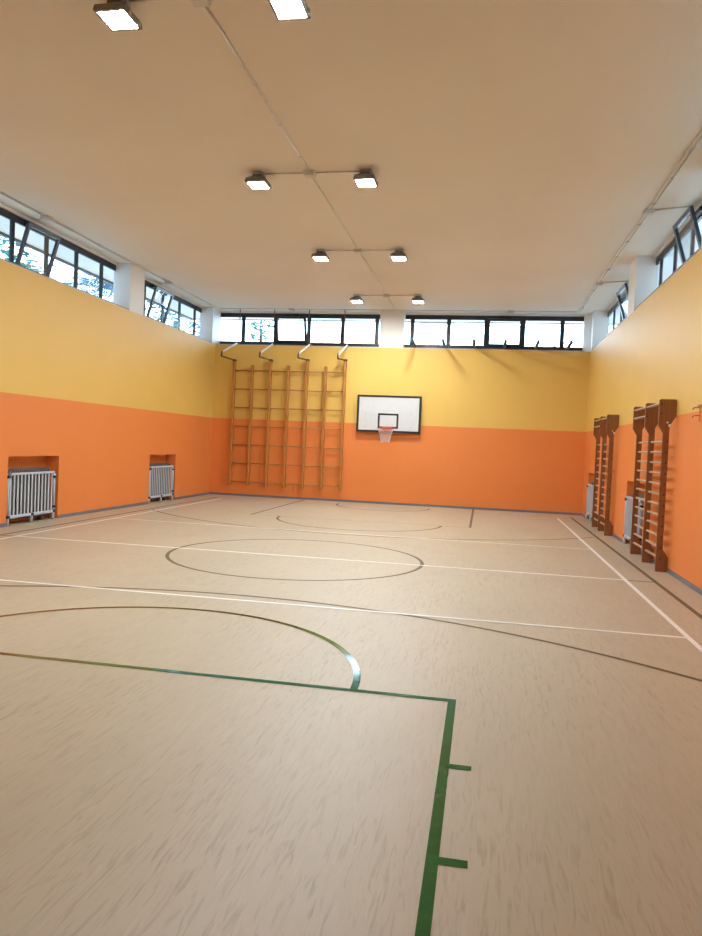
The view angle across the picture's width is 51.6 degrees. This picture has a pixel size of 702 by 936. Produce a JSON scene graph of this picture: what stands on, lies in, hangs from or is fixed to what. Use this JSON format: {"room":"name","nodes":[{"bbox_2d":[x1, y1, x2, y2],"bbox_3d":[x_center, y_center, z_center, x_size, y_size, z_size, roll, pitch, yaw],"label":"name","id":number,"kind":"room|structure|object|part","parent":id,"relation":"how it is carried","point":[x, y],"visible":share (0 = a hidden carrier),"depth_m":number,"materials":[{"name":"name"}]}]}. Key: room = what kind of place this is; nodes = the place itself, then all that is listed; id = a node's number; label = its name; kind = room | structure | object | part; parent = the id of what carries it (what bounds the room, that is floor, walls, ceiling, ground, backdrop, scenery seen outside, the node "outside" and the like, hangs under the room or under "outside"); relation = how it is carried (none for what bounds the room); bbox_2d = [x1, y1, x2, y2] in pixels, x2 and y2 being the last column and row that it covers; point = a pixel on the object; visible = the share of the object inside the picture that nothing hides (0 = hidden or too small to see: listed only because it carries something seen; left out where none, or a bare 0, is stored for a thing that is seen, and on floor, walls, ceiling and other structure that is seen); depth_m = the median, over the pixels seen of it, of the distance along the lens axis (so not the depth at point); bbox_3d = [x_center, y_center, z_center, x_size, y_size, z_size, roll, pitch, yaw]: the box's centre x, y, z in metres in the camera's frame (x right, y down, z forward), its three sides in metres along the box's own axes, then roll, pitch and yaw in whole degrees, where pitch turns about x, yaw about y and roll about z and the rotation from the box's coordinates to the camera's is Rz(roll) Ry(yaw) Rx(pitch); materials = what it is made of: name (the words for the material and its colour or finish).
{"room":"sports hall","nodes":[
{"label":"sports hall","id":0,"kind":"room"},
{"bbox_2d":[0,203,220,523],"bbox_3d":[-6.163,-1.715,11.056,0.400,5.460,22.030,3,2,10],"label":"wall","id":1,"kind":"structure","parent":0,"point":[94,391],"depth_m":15.13,"materials":[{"name":"paint"}]},
{"bbox_2d":[0,207,115,297],"bbox_3d":[-5.542,-3.978,13.990,0.339,0.970,4.530,3,2,10],"label":"window","id":2,"kind":"structure","parent":1,"relation":"in","point":[13,218],"depth_m":13.59,"materials":[{"name":"metal"}]},
{"bbox_3d":[-5.665,-3.920,13.169,0.283,0.802,0.960,3,2,10],"label":"open sash","id":3,"kind":"part","parent":2,"relation":"part of","materials":[{"name":"metal"}]},
{"bbox_2d":[0,258,129,309],"bbox_3d":[-5.503,-3.481,13.994,0.342,0.018,4.528,3,2,10],"label":"trim","id":4,"kind":"structure","parent":1,"relation":"attached to","point":[0,258],"depth_m":13.51,"materials":[{"name":"stone"}]},
{"bbox_2d":[0,231,192,319],"bbox_3d":[-7.148,-4.464,11.307,0.070,0.150,23.700,3,2,10],"label":"trim","id":5,"kind":"structure","parent":1,"relation":"attached to","point":[1,233],"depth_m":16.27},
{"bbox_2d":[0,216,199,318],"bbox_3d":[-6.660,-4.590,11.215,0.910,0.350,23.700,3,2,10],"label":"window","id":6,"kind":"structure","parent":1,"relation":"attached to","point":[34,239],"depth_m":15.77,"materials":[{"name":"glass"}]},
{"bbox_2d":[0,492,209,526],"bbox_3d":[-6.077,0.990,11.105,0.012,0.062,21.230,3,2,10],"label":"baseboard","id":7,"kind":"structure","parent":1,"relation":"attached to","point":[206,493],"depth_m":15.73,"materials":[{"name":"plastic"}]},
{"bbox_2d":[144,280,201,334],"bbox_3d":[-4.624,-4.098,19.025,0.339,0.970,4.330,3,2,10],"label":"window","id":8,"kind":"structure","parent":1,"relation":"in","point":[155,288],"depth_m":18.61,"materials":[{"name":"metal"}]},
{"bbox_3d":[-4.761,-4.038,18.127,0.283,0.802,0.980,3,2,10],"label":"open sash","id":9,"kind":"part","parent":8,"relation":"part of","materials":[{"name":"metal"}]},
{"bbox_3d":[-4.770,-4.105,19.052,0.042,0.970,4.326,3,2,10],"label":"frame","id":10,"kind":"part","parent":8,"relation":"part of","materials":[{"name":"metal"}]},
{"bbox_2d":[144,315,211,342],"bbox_3d":[-4.585,-3.601,19.030,0.342,0.018,4.328,3,2,10],"label":"trim","id":11,"kind":"structure","parent":1,"relation":"attached to","point":[144,315],"depth_m":18.54,"materials":[{"name":"stone"}]},
{"bbox_2d":[0,494,701,935],"bbox_3d":[-0.878,1.335,10.165,11.400,0.124,22.030,3,2,10],"label":"floor","id":12,"kind":"structure","parent":0,"point":[221,715],"depth_m":4.21,"materials":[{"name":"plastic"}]},
{"bbox_2d":[8,467,49,520],"bbox_3d":[-5.844,0.485,13.106,0.130,0.965,1.416,3,2,10],"label":"radiator","id":13,"kind":"object","parent":12,"relation":"on","point":[17,470],"visible":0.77,"depth_m":13.08,"materials":[{"name":"grey metal"}]},
{"bbox_2d":[6,471,56,525],"bbox_3d":[-5.716,0.523,13.019,0.064,0.905,1.407,3,2,10],"label":"guard","id":14,"kind":"object","parent":12,"relation":"on","point":[53,474],"visible":1,"depth_m":12.99,"materials":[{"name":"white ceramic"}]},
{"bbox_3d":[-5.834,0.471,12.356,0.044,0.680,0.042,3,2,10],"label":"post","id":15,"kind":"part","parent":14,"relation":"part of","materials":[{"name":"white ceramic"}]},
{"bbox_3d":[-5.791,0.833,12.691,0.045,0.050,0.620,3,2,10],"label":"rail","id":16,"kind":"part","parent":14,"relation":"part of","materials":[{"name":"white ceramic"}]},
{"bbox_3d":[-5.696,0.091,13.014,0.055,0.040,1.275,3,2,10],"label":"rail","id":17,"kind":"part","parent":14,"relation":"part of","materials":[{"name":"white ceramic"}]},
{"bbox_3d":[-5.670,0.818,13.355,0.045,0.050,0.610,3,2,10],"label":"rail","id":18,"kind":"part","parent":14,"relation":"part of","materials":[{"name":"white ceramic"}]},
{"bbox_3d":[-5.593,0.440,13.677,0.044,0.680,0.042,3,2,10],"label":"post","id":19,"kind":"part","parent":14,"relation":"part of","materials":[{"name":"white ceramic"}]},
{"bbox_2d":[148,463,169,499],"bbox_3d":[-4.892,0.360,18.328,0.130,0.965,1.416,3,2,10],"label":"radiator","id":20,"kind":"object","parent":12,"relation":"on","point":[150,464],"visible":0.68,"depth_m":18.35,"materials":[{"name":"grey metal"}]},
{"bbox_2d":[148,465,174,503],"bbox_3d":[-4.763,0.398,18.251,0.064,0.905,1.407,3,2,10],"label":"guard","id":21,"kind":"object","parent":12,"relation":"on","point":[172,469],"visible":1,"depth_m":18.23,"materials":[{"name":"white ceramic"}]},
{"bbox_3d":[-4.880,0.347,17.589,0.044,0.680,0.042,3,2,10],"label":"post","id":22,"kind":"part","parent":21,"relation":"part of","materials":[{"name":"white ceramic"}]},
{"bbox_3d":[-4.743,-0.034,18.247,0.055,0.040,1.275,3,2,10],"label":"rail","id":23,"kind":"part","parent":21,"relation":"part of","materials":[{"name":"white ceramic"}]},
{"bbox_3d":[-4.639,0.315,18.910,0.044,0.680,0.042,3,2,10],"label":"post","id":24,"kind":"part","parent":21,"relation":"part of","materials":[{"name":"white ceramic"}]},
{"bbox_2d":[585,484,593,520],"bbox_3d":[5.966,0.870,18.049,0.064,0.905,1.407,3,2,10],"label":"guard","id":25,"kind":"object","parent":12,"relation":"on","point":[589,504],"visible":0.62,"depth_m":18.26,"materials":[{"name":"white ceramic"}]},
{"bbox_2d":[623,496,643,543],"bbox_3d":[5.053,0.989,13.033,0.064,0.905,1.407,3,2,10],"label":"guard","id":26,"kind":"object","parent":12,"relation":"on","point":[628,500],"visible":0.52,"depth_m":13.32,"materials":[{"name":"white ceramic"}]},
{"bbox_3d":[5.176,0.906,13.692,0.044,0.680,0.042,3,2,10],"label":"post","id":27,"kind":"part","parent":26,"relation":"part of","materials":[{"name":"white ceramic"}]},
{"bbox_3d":[4.935,0.938,12.371,0.044,0.680,0.042,3,2,10],"label":"post","id":28,"kind":"part","parent":26,"relation":"part of","materials":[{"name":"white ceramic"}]},
{"bbox_2d":[630,493,643,541],"bbox_3d":[5.183,0.968,12.944,0.130,0.965,1.416,3,2,10],"label":"radiator","id":29,"kind":"object","parent":12,"relation":"on","point":[640,495],"visible":0.16,"depth_m":12.86,"materials":[{"name":"grey metal"}]},
{"bbox_2d":[0,0,701,314],"bbox_3d":[-0.633,-4.325,9.986,11.400,0.300,22.030,3,2,10],"label":"ceiling","id":30,"kind":"structure","parent":0,"point":[513,149],"depth_m":9.17,"materials":[{"name":"paint"}]},
{"bbox_2d":[40,215,52,220],"bbox_3d":[-5.416,-4.446,12.924,0.150,0.065,0.150,3,2,10],"label":"junction box","id":31,"kind":"object","parent":30,"relation":"attached to","point":[46,217],"visible":1,"depth_m":12.86,"materials":[{"name":"white plastic"}]},
{"bbox_2d":[0,191,216,307],"bbox_3d":[-5.183,-4.494,14.202,0.072,0.024,14.100,3,2,10],"label":"conduit","id":32,"kind":"object","parent":30,"relation":"attached to","point":[2,193],"visible":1,"depth_m":14.51,"materials":[{"name":"grey metal"}]},
{"bbox_2d":[93,0,142,31],"bbox_3d":[-2.046,-4.034,6.412,0.312,0.178,0.327,3,2,10],"label":"floodlight","id":33,"kind":"object","parent":30,"relation":"attached to","point":[117,15],"visible":1,"depth_m":6.36,"materials":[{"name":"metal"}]},
{"bbox_2d":[128,0,154,2],"bbox_3d":[-1.675,-4.093,6.343,0.570,0.024,0.028,3,2,10],"label":"conduit","id":34,"kind":"object","parent":30,"relation":"attached to","point":[144,1],"visible":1,"depth_m":6.37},
{"bbox_2d":[190,0,211,7],"bbox_3d":[-1.307,-4.057,6.277,0.160,0.065,0.160,3,2,10],"label":"junction box","id":35,"kind":"object","parent":30,"relation":"attached to","point":[196,3],"visible":1,"depth_m":6.30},
{"bbox_2d":[221,309,240,361],"bbox_3d":[-3.404,-3.865,20.758,0.164,1.542,1.376,3,2,10],"label":"support arm","id":36,"kind":"object","parent":30,"relation":"hanging from","point":[231,346],"visible":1,"depth_m":20.99,"materials":[{"name":"metal"}]},
{"bbox_3d":[-3.244,-4.133,21.188,0.028,1.020,0.024,3,2,10],"label":"hanging rod","id":37,"kind":"part","parent":36,"relation":"part of","materials":[{"name":"metal"}]},
{"bbox_2d":[205,7,308,170],"bbox_3d":[-0.944,-4.122,8.268,0.042,0.024,3.870,3,2,10],"label":"conduit","id":38,"kind":"object","parent":30,"relation":"attached to","point":[222,32],"visible":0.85,"depth_m":7.68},
{"bbox_2d":[245,172,271,189],"bbox_3d":[-1.319,-4.129,10.405,0.312,0.178,0.327,3,2,10],"label":"floodlight","id":39,"kind":"object","parent":30,"relation":"attached to","point":[258,180],"visible":1,"depth_m":10.32,"materials":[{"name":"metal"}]},
{"bbox_2d":[259,309,275,361],"bbox_3d":[-2.352,-3.813,20.567,0.104,1.542,1.376,3,2,10],"label":"support arm","id":40,"kind":"object","parent":30,"relation":"hanging from","point":[272,344],"visible":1,"depth_m":20.83,"materials":[{"name":"metal"}]},
{"bbox_3d":[-2.222,-4.083,21.003,0.028,1.020,0.024,3,2,10],"label":"hanging rod","id":41,"kind":"part","parent":40,"relation":"part of","materials":[{"name":"metal"}]},
{"bbox_2d":[265,172,302,174],"bbox_3d":[-0.948,-4.188,10.336,0.570,0.024,0.028,3,2,10],"label":"conduit","id":42,"kind":"object","parent":30,"relation":"attached to","point":[294,173],"visible":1,"depth_m":10.34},
{"bbox_2d":[268,0,310,20],"bbox_3d":[-0.513,-3.958,6.135,0.312,0.178,0.327,3,2,10],"label":"floodlight","id":43,"kind":"object","parent":30,"relation":"attached to","point":[284,10],"visible":1,"depth_m":6.15,"materials":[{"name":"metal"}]},
{"bbox_2d":[297,310,310,361],"bbox_3d":[-1.283,-3.761,20.374,0.100,1.542,1.376,3,2,10],"label":"support arm","id":44,"kind":"object","parent":30,"relation":"hanging from","point":[308,345],"visible":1,"depth_m":20.68,"materials":[{"name":"metal"}]},
{"bbox_3d":[-1.209,-4.033,20.819,0.028,1.020,0.024,3,2,10],"label":"hanging rod","id":45,"kind":"part","parent":44,"relation":"part of","materials":[{"name":"metal"}]},
{"bbox_2d":[303,170,316,177],"bbox_3d":[-0.580,-4.152,10.270,0.160,0.065,0.160,3,2,10],"label":"junction box","id":46,"kind":"object","parent":30,"relation":"attached to","point":[311,173],"visible":1,"depth_m":10.20,"materials":[{"name":"white plastic"}]},
{"bbox_3d":[-0.581,-4.123,10.271,0.144,0.007,0.144,3,2,10],"label":"lid","id":47,"kind":"part","parent":46,"relation":"part of","materials":[{"name":"white plastic"}]},
{"bbox_2d":[311,249,329,260],"bbox_3d":[-0.593,-4.224,14.389,0.312,0.178,0.327,3,2,10],"label":"floodlight","id":48,"kind":"object","parent":30,"relation":"attached to","point":[320,255],"visible":1,"depth_m":14.30,"materials":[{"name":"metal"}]},
{"bbox_2d":[313,178,357,249],"bbox_3d":[-0.215,-4.217,12.266,0.028,0.024,3.860,3,2,10],"label":"conduit","id":49,"kind":"object","parent":30,"relation":"attached to","point":[313,178],"visible":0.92,"depth_m":11.88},
{"bbox_2d":[316,171,359,173],"bbox_3d":[-0.186,-4.150,10.198,0.620,0.024,0.028,3,2,10],"label":"conduit","id":50,"kind":"object","parent":30,"relation":"attached to","point":[326,172],"visible":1,"depth_m":10.19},
{"bbox_2d":[337,310,348,361],"bbox_3d":[-0.223,-3.709,20.182,0.144,1.542,1.376,3,2,10],"label":"support arm","id":51,"kind":"object","parent":30,"relation":"hanging from","point":[338,354],"visible":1,"depth_m":20.54,"materials":[{"name":"metal"}]},
{"bbox_3d":[-0.187,-3.983,20.634,0.028,1.020,0.024,3,2,10],"label":"hanging rod","id":52,"kind":"part","parent":51,"relation":"part of","materials":[{"name":"metal"}]},
{"bbox_2d":[350,294,363,302],"bbox_3d":[0.160,-4.322,18.519,0.312,0.178,0.327,3,2,10],"label":"floodlight","id":53,"kind":"object","parent":30,"relation":"attached to","point":[356,298],"visible":1,"depth_m":18.42,"materials":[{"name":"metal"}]},
{"bbox_2d":[354,249,362,253],"bbox_3d":[0.146,-4.247,14.253,0.160,0.065,0.160,3,2,10],"label":"junction box","id":54,"kind":"object","parent":30,"relation":"attached to","point":[359,251],"visible":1,"depth_m":14.19,"materials":[{"name":"beige plastic"}]},
{"bbox_2d":[353,169,377,186],"bbox_3d":[0.214,-4.054,10.128,0.312,0.178,0.327,3,2,10],"label":"floodlight","id":55,"kind":"object","parent":30,"relation":"attached to","point":[365,178],"visible":1,"depth_m":10.05,"materials":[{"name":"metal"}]},
{"bbox_2d":[360,254,385,293],"bbox_3d":[0.523,-4.314,16.318,0.028,0.024,4.020,3,2,10],"label":"conduit","id":56,"kind":"object","parent":30,"relation":"attached to","point":[360,254],"visible":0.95,"depth_m":16.03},
{"bbox_2d":[363,250,394,250],"bbox_3d":[0.540,-4.245,14.182,0.620,0.024,0.028,3,2,10],"label":"conduit","id":57,"kind":"object","parent":30,"relation":"attached to","point":[363,250],"visible":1,"depth_m":14.17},
{"bbox_2d":[220,308,576,311],"bbox_3d":[1.106,-4.416,20.327,10.050,0.024,0.028,3,2,10],"label":"conduit","id":58,"kind":"object","parent":30,"relation":"attached to","point":[220,308],"visible":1,"depth_m":20.24,"materials":[{"name":"grey metal"}]},
{"bbox_2d":[390,249,407,260],"bbox_3d":[0.940,-4.149,14.111,0.312,0.178,0.327,3,2,10],"label":"floodlight","id":59,"kind":"object","parent":30,"relation":"attached to","point":[398,254],"visible":1,"depth_m":14.03,"materials":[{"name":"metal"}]},
{"bbox_2d":[412,295,424,302],"bbox_3d":[1.693,-4.247,18.242,0.312,0.178,0.327,3,2,10],"label":"floodlight","id":60,"kind":"object","parent":30,"relation":"attached to","point":[418,298],"visible":1,"depth_m":18.15,"materials":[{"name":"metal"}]},
{"bbox_2d":[578,129,701,311],"bbox_3d":[4.634,-3.980,11.409,0.084,0.024,16.100,3,2,10],"label":"conduit","id":61,"kind":"object","parent":30,"relation":"attached to","point":[689,148],"visible":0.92,"depth_m":10.89,"materials":[{"name":"grey metal"}]},
{"bbox_2d":[643,208,654,214],"bbox_3d":[4.601,-3.958,11.232,0.150,0.065,0.150,3,2,10],"label":"junction box","id":62,"kind":"object","parent":30,"relation":"attached to","point":[649,211],"visible":1,"depth_m":11.17,"materials":[{"name":"white plastic"}]},
{"bbox_2d":[655,206,688,210],"bbox_3d":[4.909,-3.958,11.077,0.520,0.024,0.037,3,2,25],"label":"conduit","id":63,"kind":"object","parent":30,"relation":"attached to","point":[684,206],"visible":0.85,"depth_m":11.06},
{"bbox_2d":[210,310,591,512],"bbox_3d":[1.181,-1.703,20.714,10.600,5.460,0.400,3,2,10],"label":"wall","id":64,"kind":"structure","parent":0,"point":[502,429],"depth_m":20.37,"materials":[{"name":"paint"}]},
{"bbox_2d":[228,361,346,490],"bbox_3d":[-1.850,-1.263,20.979,3.350,3.682,0.184,3,2,10],"label":"climbing frame","id":65,"kind":"object","parent":64,"relation":"attached to","point":[234,370],"visible":1,"depth_m":20.93,"materials":[{"name":"brown wood"}]},
{"bbox_3d":[-3.473,-1.306,21.251,0.060,3.610,0.140,3,2,10],"label":"post","id":66,"kind":"part","parent":65,"relation":"part of","materials":[{"name":"brown wood"}]},
{"bbox_3d":[-2.929,-1.234,21.154,0.060,3.520,0.140,3,2,10],"label":"post","id":67,"kind":"part","parent":65,"relation":"part of","materials":[{"name":"brown wood"}]},
{"bbox_3d":[-2.391,-1.265,21.055,0.060,3.634,0.140,3,2,10],"label":"post","id":68,"kind":"part","parent":65,"relation":"part of","materials":[{"name":"brown wood"}]},
{"bbox_3d":[-1.863,-1.182,20.961,0.060,3.520,0.140,3,2,10],"label":"post","id":69,"kind":"part","parent":65,"relation":"part of","materials":[{"name":"brown wood"}]},
{"bbox_3d":[-1.319,-1.224,20.861,0.060,3.658,0.140,3,2,10],"label":"post","id":70,"kind":"part","parent":65,"relation":"part of","materials":[{"name":"brown wood"}]},
{"bbox_3d":[-0.787,-1.129,20.766,0.060,3.520,0.140,3,2,10],"label":"post","id":71,"kind":"part","parent":65,"relation":"part of","materials":[{"name":"brown wood"}]},
{"bbox_3d":[-0.238,-1.183,20.665,0.060,3.682,0.140,3,2,10],"label":"post","id":72,"kind":"part","parent":65,"relation":"part of","materials":[{"name":"brown wood"}]},
{"bbox_2d":[222,344,364,346],"bbox_3d":[-1.565,-3.537,21.129,4.850,0.018,0.342,3,2,10],"label":"trim","id":73,"kind":"structure","parent":64,"relation":"attached to","point":[222,344],"depth_m":20.97,"materials":[{"name":"stone"}]},
{"bbox_2d":[220,313,379,346],"bbox_3d":[-1.538,-4.033,21.184,4.865,0.970,0.320,3,2,10],"label":"window","id":74,"kind":"structure","parent":64,"relation":"in","point":[244,316],"depth_m":21.22,"materials":[{"name":"metal"}]},
{"bbox_3d":[-1.747,-4.039,21.193,0.914,0.740,0.264,3,2,10],"label":"open sash","id":75,"kind":"part","parent":74,"relation":"part of","materials":[{"name":"metal"}]},
{"bbox_2d":[356,395,421,442],"bbox_3d":[1.017,-1.368,20.209,1.810,1.322,0.666,3,2,10],"label":"basketball hoop","id":76,"kind":"object","parent":64,"relation":"attached to","point":[375,413],"visible":1,"depth_m":20.39,"materials":[{"name":"white plastic"}]},
{"bbox_2d":[210,492,580,514],"bbox_3d":[1.027,0.997,20.597,10.576,0.062,0.012,3,2,10],"label":"baseboard","id":77,"kind":"structure","parent":64,"relation":"attached to","point":[217,493],"depth_m":20.53,"materials":[{"name":"plastic"}]},
{"bbox_2d":[221,317,583,323],"bbox_3d":[1.427,-4.560,21.297,11.400,0.350,0.970,3,2,10],"label":"trim","id":78,"kind":"structure","parent":64,"relation":"attached to","point":[221,317],"depth_m":21.50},
{"bbox_2d":[196,319,617,324],"bbox_3d":[1.553,-4.435,21.806,13.440,0.120,0.070,3,2,10],"label":"trim","id":79,"kind":"structure","parent":64,"relation":"attached to","point":[196,319],"depth_m":21.70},
{"bbox_2d":[410,338,416,346],"bbox_3d":[1.726,-3.426,19.943,0.100,0.122,1.160,3,2,10],"label":"bracket arm","id":80,"kind":"object","parent":64,"relation":"attached to","point":[411,339],"visible":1,"depth_m":19.70,"materials":[{"name":"metal"}]},
{"bbox_2d":[441,338,446,347],"bbox_3d":[2.532,-3.387,19.797,0.100,0.122,1.160,3,2,10],"label":"bracket arm","id":81,"kind":"object","parent":64,"relation":"attached to","point":[442,340],"visible":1,"depth_m":19.55,"materials":[{"name":"metal"}]},
{"bbox_2d":[472,339,475,348],"bbox_3d":[3.328,-3.348,19.653,0.100,0.122,1.160,3,2,10],"label":"bracket arm","id":82,"kind":"object","parent":64,"relation":"attached to","point":[473,340],"visible":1,"depth_m":19.46,"materials":[{"name":"metal"}]},
{"bbox_2d":[403,347,577,350],"bbox_3d":[3.893,-3.269,20.141,4.893,0.018,0.342,3,2,10],"label":"trim","id":83,"kind":"structure","parent":64,"relation":"attached to","point":[403,347],"depth_m":19.94,"materials":[{"name":"stone"}]},
{"bbox_2d":[404,315,583,350],"bbox_3d":[3.927,-3.765,20.195,4.895,0.970,0.320,3,2,10],"label":"window","id":84,"kind":"structure","parent":64,"relation":"in","point":[522,319],"depth_m":20.24,"materials":[{"name":"metal"}]},
{"bbox_3d":[4.249,-3.745,20.108,0.934,0.740,0.264,3,2,10],"label":"open sash","id":85,"kind":"part","parent":84,"relation":"part of","materials":[{"name":"metal"}]},
{"bbox_2d":[503,339,506,348],"bbox_3d":[4.134,-3.308,19.507,0.100,0.122,1.160,3,2,10],"label":"bracket arm","id":86,"kind":"object","parent":64,"relation":"attached to","point":[505,340],"visible":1,"depth_m":19.22,"materials":[{"name":"metal"}]},
{"bbox_2d":[533,340,539,349],"bbox_3d":[4.950,-3.268,19.360,0.100,0.122,1.160,3,2,10],"label":"bracket arm","id":87,"kind":"object","parent":64,"relation":"attached to","point":[538,341],"visible":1,"depth_m":19.16,"materials":[{"name":"metal"}]},
{"bbox_2d":[565,340,572,349],"bbox_3d":[5.766,-3.228,19.212,0.100,0.122,1.160,3,2,10],"label":"bracket arm","id":88,"kind":"object","parent":64,"relation":"attached to","point":[571,341],"visible":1,"depth_m":18.96,"materials":[{"name":"metal"}]},
{"bbox_2d":[582,202,701,588],"bbox_3d":[4.648,-1.184,9.098,0.400,5.460,22.030,3,2,10],"label":"wall","id":89,"kind":"structure","parent":0,"point":[653,355],"depth_m":11.68,"materials":[{"name":"paint"}]},
{"bbox_2d":[591,414,618,535],"bbox_3d":[5.456,0.130,15.733,0.234,2.485,1.834,3,2,10],"label":"wall bars","id":90,"kind":"object","parent":89,"relation":"attached to","point":[604,426],"visible":1,"depth_m":15.71,"materials":[{"name":"brown wood"}]},
{"bbox_2d":[591,317,626,349],"bbox_3d":[6.103,-3.069,16.851,0.342,0.018,4.768,3,2,10],"label":"trim","id":91,"kind":"structure","parent":89,"relation":"attached to","point":[625,317],"depth_m":16.43,"materials":[{"name":"stone"}]},
{"bbox_2d":[608,283,628,329],"bbox_3d":[6.184,-3.560,16.825,0.339,0.970,4.770,3,2,10],"label":"window","id":92,"kind":"structure","parent":89,"relation":"in","point":[625,286],"depth_m":16.73,"materials":[{"name":"metal"}]},
{"bbox_3d":[6.330,-3.553,16.798,0.042,0.970,4.766,3,2,10],"label":"frame","id":93,"kind":"part","parent":92,"relation":"part of","materials":[{"name":"metal"}]},
{"bbox_3d":[5.957,-3.498,15.744,0.283,0.802,0.990,3,2,10],"label":"open sash","id":94,"kind":"part","parent":92,"relation":"part of","materials":[{"name":"metal"}]},
{"bbox_2d":[581,513,701,594],"bbox_3d":[4.329,1.501,9.221,0.012,0.062,21.230,3,2,10],"label":"baseboard","id":95,"kind":"structure","parent":89,"relation":"attached to","point":[689,584],"depth_m":9.84,"materials":[{"name":"plastic"}]},
{"bbox_2d":[630,399,676,571],"bbox_3d":[4.655,0.235,11.337,0.234,2.485,1.894,3,2,10],"label":"wall bars","id":96,"kind":"object","parent":89,"relation":"attached to","point":[663,413],"visible":1,"depth_m":11.31,"materials":[{"name":"brown wood"}]},
{"bbox_2d":[609,219,701,323],"bbox_3d":[5.479,-3.995,9.017,0.990,0.350,23.700,3,2,10],"label":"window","id":97,"kind":"structure","parent":89,"relation":"attached to","point":[668,260],"depth_m":13.93,"materials":[{"name":"glass"}]},
{"bbox_2d":[633,248,700,310],"bbox_3d":[5.163,-2.946,11.698,0.342,0.018,4.328,3,2,10],"label":"trim","id":98,"kind":"structure","parent":89,"relation":"attached to","point":[693,254],"depth_m":11.16,"materials":[{"name":"stone"}]},
{"bbox_2d":[656,205,701,284],"bbox_3d":[5.245,-3.437,11.671,0.339,0.970,4.330,3,2,10],"label":"window","id":99,"kind":"structure","parent":89,"relation":"in","point":[696,216],"depth_m":11.34,"materials":[{"name":"metal"}]},
{"bbox_3d":[5.391,-3.430,11.645,0.042,0.970,4.326,3,2,10],"label":"frame","id":100,"kind":"part","parent":99,"relation":"part of","materials":[{"name":"metal"}]},
{"bbox_3d":[5.077,-3.383,10.915,0.283,0.802,0.970,3,2,10],"label":"open sash","id":101,"kind":"part","parent":99,"relation":"part of","materials":[{"name":"metal"}]},
{"bbox_2d":[692,404,701,421],"bbox_3d":[4.374,-0.694,9.110,0.097,0.217,0.369,3,2,10],"label":"wall hook","id":102,"kind":"object","parent":89,"relation":"attached to","point":[698,405],"visible":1,"depth_m":9.26,"materials":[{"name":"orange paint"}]},
{"label":"outside","id":103,"kind":"structure","parent":0,"visible":0},
{"label":"ground","id":104,"kind":"structure","parent":103,"visible":0},
{"bbox_2d":[0,235,39,270],"bbox_3d":[-8.978,-2.795,17.942,2.327,7.205,2.269,3,2,10],"label":"tree","id":105,"kind":"object","parent":104,"relation":"on","point":[2,251],"visible":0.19,"depth_m":18.06,"materials":[{"name":"green plant"}]},
{"bbox_2d":[20,256,73,285],"bbox_3d":[-9.072,-2.594,20.613,2.498,6.627,2.632,3,2,10],"label":"tree","id":106,"kind":"object","parent":104,"relation":"on","point":[40,267],"visible":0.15,"depth_m":20.62,"materials":[{"name":"green plant"}]},
{"bbox_2d":[62,269,145,311],"bbox_3d":[-7.908,-2.850,22.939,2.630,7.092,2.726,3,2,10],"label":"tree","id":107,"kind":"object","parent":104,"relation":"on","point":[85,281],"visible":0.23,"depth_m":22.25,"materials":[{"name":"green plant"}]},
{"bbox_2d":[145,301,183,327],"bbox_3d":[-7.623,-2.875,26.430,2.980,6.946,2.955,2,2,-22],"label":"tree","id":108,"kind":"object","parent":104,"relation":"on","point":[153,307],"visible":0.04,"depth_m":26.36,"materials":[{"name":"green plant"}]},
{"bbox_2d":[151,310,199,336],"bbox_3d":[-7.389,-3.031,30.233,3.254,7.035,3.016,3,2,10],"label":"tree","id":109,"kind":"object","parent":104,"relation":"on","point":[185,323],"visible":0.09,"depth_m":29.70,"materials":[{"name":"green plant"}]},
{"bbox_2d":[246,321,273,341],"bbox_3d":[-3.232,-2.270,25.236,1.139,6.192,1.133,3,2,10],"label":"tree","id":110,"kind":"object","parent":104,"relation":"on","point":[254,323],"visible":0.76,"depth_m":25.10,"materials":[{"name":"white plant"}]},
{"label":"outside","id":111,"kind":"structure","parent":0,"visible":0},
{"bbox_2d":[406,322,580,346],"bbox_3d":[3.392,-4.404,23.775,7.918,0.793,0.038,3,2,10],"label":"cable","id":112,"kind":"object","parent":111,"point":[406,322],"visible":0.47,"depth_m":23.43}
]}

